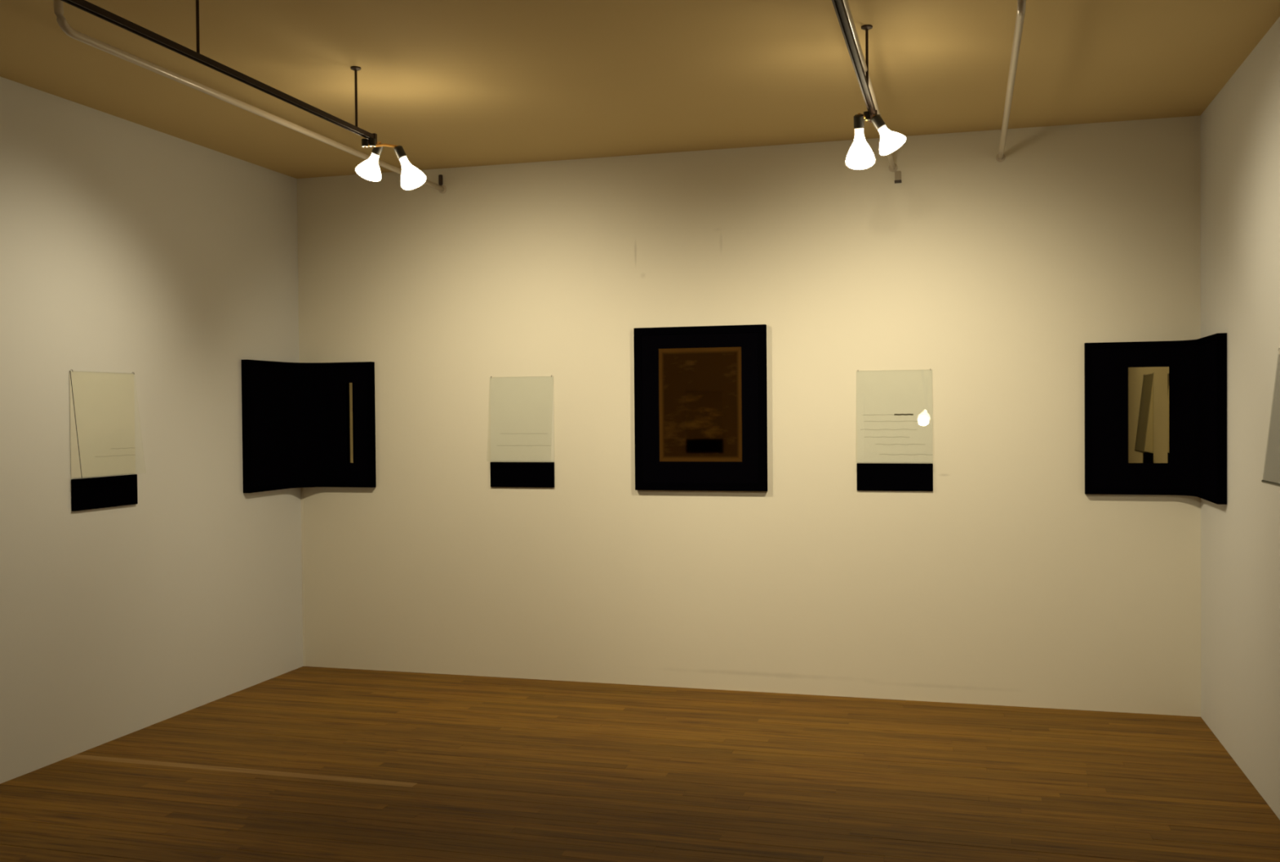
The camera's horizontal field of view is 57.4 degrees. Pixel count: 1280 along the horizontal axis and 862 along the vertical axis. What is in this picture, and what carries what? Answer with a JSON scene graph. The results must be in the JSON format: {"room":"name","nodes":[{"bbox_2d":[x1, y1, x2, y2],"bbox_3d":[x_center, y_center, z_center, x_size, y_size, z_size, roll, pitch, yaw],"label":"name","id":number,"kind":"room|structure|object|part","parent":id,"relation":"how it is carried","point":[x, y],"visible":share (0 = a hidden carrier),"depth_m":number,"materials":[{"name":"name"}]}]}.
{"room":"art gallery","nodes":[
{"label":"art gallery","id":0,"kind":"room"},
{"bbox_2d":[0,76,302,783],"bbox_3d":[-3.405,0.033,3.000,0.150,3.250,9.000,0,1,16],"label":"wall","id":1,"kind":"structure","parent":0,"point":[126,246],"depth_m":5.87,"materials":[{"name":"paint"}]},
{"bbox_2d":[69,369,144,511],"bbox_3d":[-2.560,0.040,5.638,0.064,0.659,0.437,0,1,16],"label":"picture","id":2,"kind":"object","parent":1,"relation":"attached to","point":[102,404],"visible":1,"depth_m":5.63,"materials":[{"name":"grey paper"}]},
{"bbox_2d":[241,359,376,493],"bbox_3d":[-2.035,-0.034,7.066,0.801,0.768,0.334,-1,1,-34],"label":"picture","id":3,"kind":"object","parent":1,"relation":"attached to","point":[305,424],"visible":1,"depth_m":7.16,"materials":[{"name":"black"}]},
{"bbox_3d":[-2.252,-0.027,6.732,0.011,0.708,0.030,0,1,16],"label":"frame rail","id":4,"kind":"part","parent":3,"relation":"part of","materials":[{"name":"black"}]},
{"bbox_3d":[-2.031,-0.403,7.046,0.760,0.030,0.305,-1,1,-34],"label":"frame rail","id":5,"kind":"part","parent":3,"relation":"part of","materials":[{"name":"black wood"}]},
{"bbox_3d":[-2.025,0.335,7.058,0.760,0.030,0.305,-1,1,-34],"label":"frame rail","id":6,"kind":"part","parent":3,"relation":"part of","materials":[{"name":"black"}]},
{"bbox_3d":[-1.783,-0.050,7.186,0.043,0.492,0.004,0,1,16],"label":"mirror plate","id":7,"kind":"part","parent":3,"relation":"part of","materials":[{"name":"silver"}]},
{"bbox_3d":[-1.648,-0.039,7.145,0.030,0.708,0.011,0,1,16],"label":"frame rail","id":8,"kind":"part","parent":3,"relation":"part of","materials":[{"name":"black wood"}]},
{"bbox_2d":[0,666,1279,861],"bbox_3d":[-0.834,1.607,2.314,5.461,0.120,9.000,0,1,16],"label":"floor","id":9,"kind":"structure","parent":0,"point":[304,763],"depth_m":4.99,"materials":[{"name":"brown wood"}]},
{"bbox_2d":[0,0,1279,178],"bbox_3d":[-0.861,-1.562,2.263,5.461,0.120,9.000,0,1,16],"label":"ceiling","id":10,"kind":"structure","parent":0,"point":[451,83],"depth_m":5.00,"materials":[{"name":"white paint"}]},
{"bbox_2d":[60,0,377,144],"bbox_3d":[-1.670,-1.365,3.301,0.044,0.295,3.760,0,1,16],"label":"track","id":11,"kind":"object","parent":10,"relation":"hanging from","point":[83,5],"visible":0.98,"depth_m":3.97,"materials":[{"name":"brown metal"}]},
{"bbox_3d":[-1.492,-1.393,3.942,0.010,0.247,0.011,0,1,16],"label":"hanger rod","id":12,"kind":"part","parent":11,"relation":"part of","materials":[{"name":"silver"}]},
{"bbox_3d":[-1.206,-1.412,4.967,0.010,0.247,0.011,0,1,16],"label":"hanger rod","id":13,"kind":"part","parent":11,"relation":"part of","materials":[{"name":"silver"}]},
{"bbox_2d":[355,138,383,182],"bbox_3d":[-1.192,-1.198,5.177,0.116,0.172,0.220,-1,1,-24],"label":"lamp","id":14,"kind":"object","parent":11,"relation":"hanging from","point":[369,170],"visible":0.95,"depth_m":5.18,"materials":[{"name":"grey"}]},
{"bbox_3d":[-1.215,-1.180,5.227,0.114,0.135,0.112,-1,1,-18],"label":"bulb","id":15,"kind":"part","parent":14,"relation":"part of","materials":[{"name":"white glass"}]},
{"bbox_2d":[371,141,383,155],"bbox_3d":[-1.165,-1.254,5.196,0.057,0.062,0.042,0,1,31],"label":"socket","id":16,"kind":"object","parent":14,"relation":"attached to","point":[376,151],"depth_m":5.18,"materials":[{"name":"grey metal"}]},
{"bbox_2d":[368,137,426,190],"bbox_3d":[-1.081,-1.174,5.177,0.281,0.195,0.118,-1,1,-35],"label":"lamp","id":17,"kind":"object","parent":11,"relation":"hanging from","point":[411,178],"visible":1,"depth_m":5.19,"materials":[{"name":"grey glass"}]},
{"bbox_3d":[-1.120,-1.251,5.136,0.012,0.040,0.162,0,1,30],"label":"arm","id":18,"kind":"part","parent":17,"relation":"part of","materials":[{"name":"gold metal"}]},
{"bbox_2d":[394,145,406,159],"bbox_3d":[-1.069,-1.241,5.209,0.056,0.062,0.041,-1,1,-12],"label":"socket","id":19,"kind":"object","parent":17,"relation":"attached to","point":[399,151],"depth_m":5.19,"materials":[{"name":"grey metal"}]},
{"bbox_3d":[-1.013,-1.156,5.226,0.116,0.155,0.116,0,1,16],"label":"bulb","id":20,"kind":"part","parent":17,"relation":"part of","materials":[{"name":"white glass"}]},
{"bbox_2d":[53,0,446,193],"bbox_3d":[-1.602,-1.474,5.530,0.051,0.149,3.104,0,1,16],"label":"ceiling pipe","id":21,"kind":"object","parent":10,"relation":"attached to","point":[62,22],"visible":0.96,"depth_m":4.79,"materials":[{"name":"beige"}]},
{"bbox_2d":[831,0,877,123],"bbox_3d":[0.310,-1.368,2.470,0.044,0.295,4.820,0,1,16],"label":"track","id":22,"kind":"object","parent":10,"relation":"hanging from","point":[838,5],"visible":0.91,"depth_m":4.07,"materials":[{"name":"brown metal"}]},
{"bbox_2d":[845,111,875,169],"bbox_3d":[0.884,-1.165,4.718,0.132,0.224,0.117,-1,1,-39],"label":"lamp","id":23,"kind":"object","parent":22,"relation":"hanging from","point":[860,156],"visible":1,"depth_m":4.67,"materials":[{"name":"grey"}]},
{"bbox_2d":[853,114,864,128],"bbox_3d":[0.874,-1.234,4.666,0.041,0.062,0.055,0,1,16],"label":"socket","id":24,"kind":"object","parent":23,"relation":"attached to","point":[859,119],"depth_m":4.65,"materials":[{"name":"grey metal"}]},
{"bbox_3d":[0.873,-1.422,4.492,0.010,0.247,0.011,0,1,16],"label":"hanger rod","id":25,"kind":"part","parent":22,"relation":"part of","materials":[{"name":"silver"}]},
{"bbox_2d":[871,114,906,155],"bbox_3d":[0.995,-1.190,4.678,0.137,0.174,0.116,0,1,16],"label":"lamp","id":26,"kind":"object","parent":22,"relation":"hanging from","point":[890,141],"visible":1,"depth_m":4.65,"materials":[{"name":"grey glass"}]},
{"bbox_2d":[871,114,885,129],"bbox_3d":[0.951,-1.234,4.668,0.058,0.062,0.042,-1,1,-5],"label":"socket","id":27,"kind":"object","parent":26,"relation":"attached to","point":[877,122],"depth_m":4.65,"materials":[{"name":"grey metal"}]},
{"bbox_3d":[1.007,-1.166,4.675,0.115,0.125,0.116,0,1,16],"label":"bulb","id":28,"kind":"part","parent":26,"relation":"part of","materials":[{"name":"white glass"}]},
{"bbox_2d":[843,0,897,172],"bbox_3d":[0.940,-1.464,4.782,0.048,0.187,3.183,0,1,16],"label":"ceiling pipe","id":29,"kind":"object","parent":10,"relation":"attached to","point":[893,167],"visible":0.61,"depth_m":4.37,"materials":[{"name":"beige"}]},
{"bbox_2d":[995,0,1026,162],"bbox_3d":[1.575,-1.482,4.994,0.048,0.170,2.433,0,1,16],"label":"ceiling pipe","id":30,"kind":"object","parent":10,"relation":"attached to","point":[1021,4],"visible":1,"depth_m":4.57,"materials":[{"name":"beige"}]},
{"bbox_2d":[297,115,1200,716],"bbox_3d":[0.379,-0.060,6.695,5.461,3.250,0.150,0,1,16],"label":"wall","id":31,"kind":"structure","parent":0,"point":[1006,582],"depth_m":6.50,"materials":[{"name":"paint"}]},
{"bbox_2d":[300,491,305,666],"bbox_3d":[-2.112,0.927,7.327,0.014,1.100,0.003,0,1,16],"label":"trim","id":32,"kind":"structure","parent":31,"relation":"attached to","point":[301,492],"depth_m":7.33,"materials":[{"name":"beige paint"}]},
{"bbox_2d":[438,174,443,185],"bbox_3d":[-1.193,-1.504,7.010,0.024,0.062,0.034,0,1,16],"label":"wall fitting","id":33,"kind":"object","parent":31,"relation":"attached to","point":[440,176],"visible":1,"depth_m":7.00,"materials":[{"name":"brown"}]},
{"bbox_2d":[489,375,554,487],"bbox_3d":[-0.706,0.004,6.887,0.401,0.659,0.064,0,1,16],"label":"picture","id":34,"kind":"object","parent":31,"relation":"attached to","point":[522,411],"visible":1,"depth_m":6.91,"materials":[{"name":"grey paper"}]},
{"bbox_2d":[633,324,767,491],"bbox_3d":[0.338,-0.127,6.606,0.759,0.927,0.039,0,1,16],"label":"picture","id":35,"kind":"object","parent":31,"relation":"attached to","point":[700,393],"visible":1,"depth_m":6.59,"materials":[{"name":"black wood"}]},
{"bbox_3d":[-0.009,-0.125,6.689,0.045,0.837,0.012,0,1,16],"label":"frame rail","id":36,"kind":"part","parent":35,"relation":"part of","materials":[{"name":"black wood"}]},
{"bbox_3d":[0.331,-0.567,6.586,0.759,0.045,0.012,0,1,16],"label":"frame rail","id":37,"kind":"part","parent":35,"relation":"part of","materials":[{"name":"black wood"}]},
{"bbox_3d":[0.339,-0.148,6.595,0.478,0.642,0.005,0,1,16],"label":"mirror plate","id":38,"kind":"part","parent":35,"relation":"part of","materials":[{"name":"brown metal"}]},
{"bbox_3d":[0.339,0.315,6.600,0.759,0.045,0.012,0,1,16],"label":"frame rail","id":39,"kind":"part","parent":35,"relation":"part of","materials":[{"name":"black wood"}]},
{"bbox_3d":[0.679,-0.128,6.497,0.045,0.837,0.012,0,1,16],"label":"frame rail","id":40,"kind":"part","parent":35,"relation":"part of","materials":[{"name":"black wood"}]},
{"bbox_2d":[855,369,933,491],"bbox_3d":[1.371,-0.005,6.309,0.403,0.659,0.064,0,1,16],"label":"picture","id":41,"kind":"object","parent":31,"relation":"attached to","point":[894,408],"visible":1,"depth_m":6.33,"materials":[{"name":"grey paper"}]},
{"bbox_3d":[1.370,-0.080,6.306,0.403,0.498,0.060,0,1,16],"label":"glass pane","id":42,"kind":"part","parent":41,"relation":"part of","materials":[{"name":"grey"}]},
{"bbox_2d":[894,170,901,183],"bbox_3d":[1.390,-1.368,6.299,0.036,0.062,0.024,0,1,16],"label":"wall fitting","id":43,"kind":"object","parent":31,"relation":"attached to","point":[897,174],"visible":1,"depth_m":6.29,"materials":[{"name":"beige"}]},
{"bbox_2d":[1200,17,1279,819],"bbox_3d":[1.711,0.012,1.576,0.150,3.250,9.000,0,1,16],"label":"wall","id":44,"kind":"structure","parent":0,"point":[1240,127],"depth_m":4.97,"materials":[{"name":"paint"}]},
{"bbox_2d":[1084,333,1226,504],"bbox_3d":[2.638,-0.062,5.773,0.376,0.782,0.833,-1,1,-26],"label":"picture","id":45,"kind":"object","parent":44,"relation":"attached to","point":[1156,411],"visible":1,"depth_m":5.95,"materials":[{"name":"black"}]},
{"bbox_3d":[2.317,-0.064,6.041,0.030,0.722,0.011,0,1,16],"label":"frame rail","id":46,"kind":"part","parent":45,"relation":"part of","materials":[{"name":"black wood"}]},
{"bbox_3d":[2.596,-0.081,5.966,0.194,0.490,0.004,0,1,16],"label":"mirror plate","id":47,"kind":"part","parent":45,"relation":"part of","materials":[{"name":"beige"}]},
{"bbox_3d":[2.622,-0.438,5.759,0.347,0.030,0.792,-1,1,-26],"label":"frame rail","id":48,"kind":"part","parent":45,"relation":"part of","materials":[{"name":"black wood"}]},
{"bbox_3d":[2.629,0.314,5.772,0.347,0.030,0.792,-1,1,-26],"label":"frame rail","id":49,"kind":"part","parent":45,"relation":"part of","materials":[{"name":"black"}]},
{"bbox_3d":[2.647,-0.056,5.353,0.011,0.722,0.030,0,1,16],"label":"frame rail","id":50,"kind":"part","parent":45,"relation":"part of","materials":[{"name":"black wood"}]},
{"bbox_2d":[1261,348,1279,486],"bbox_3d":[2.338,0.021,4.235,0.068,0.659,0.408,0,1,16],"label":"picture","id":51,"kind":"object","parent":44,"relation":"attached to","point":[1262,481],"visible":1,"depth_m":4.32,"materials":[{"name":"grey paper"}]}
]}

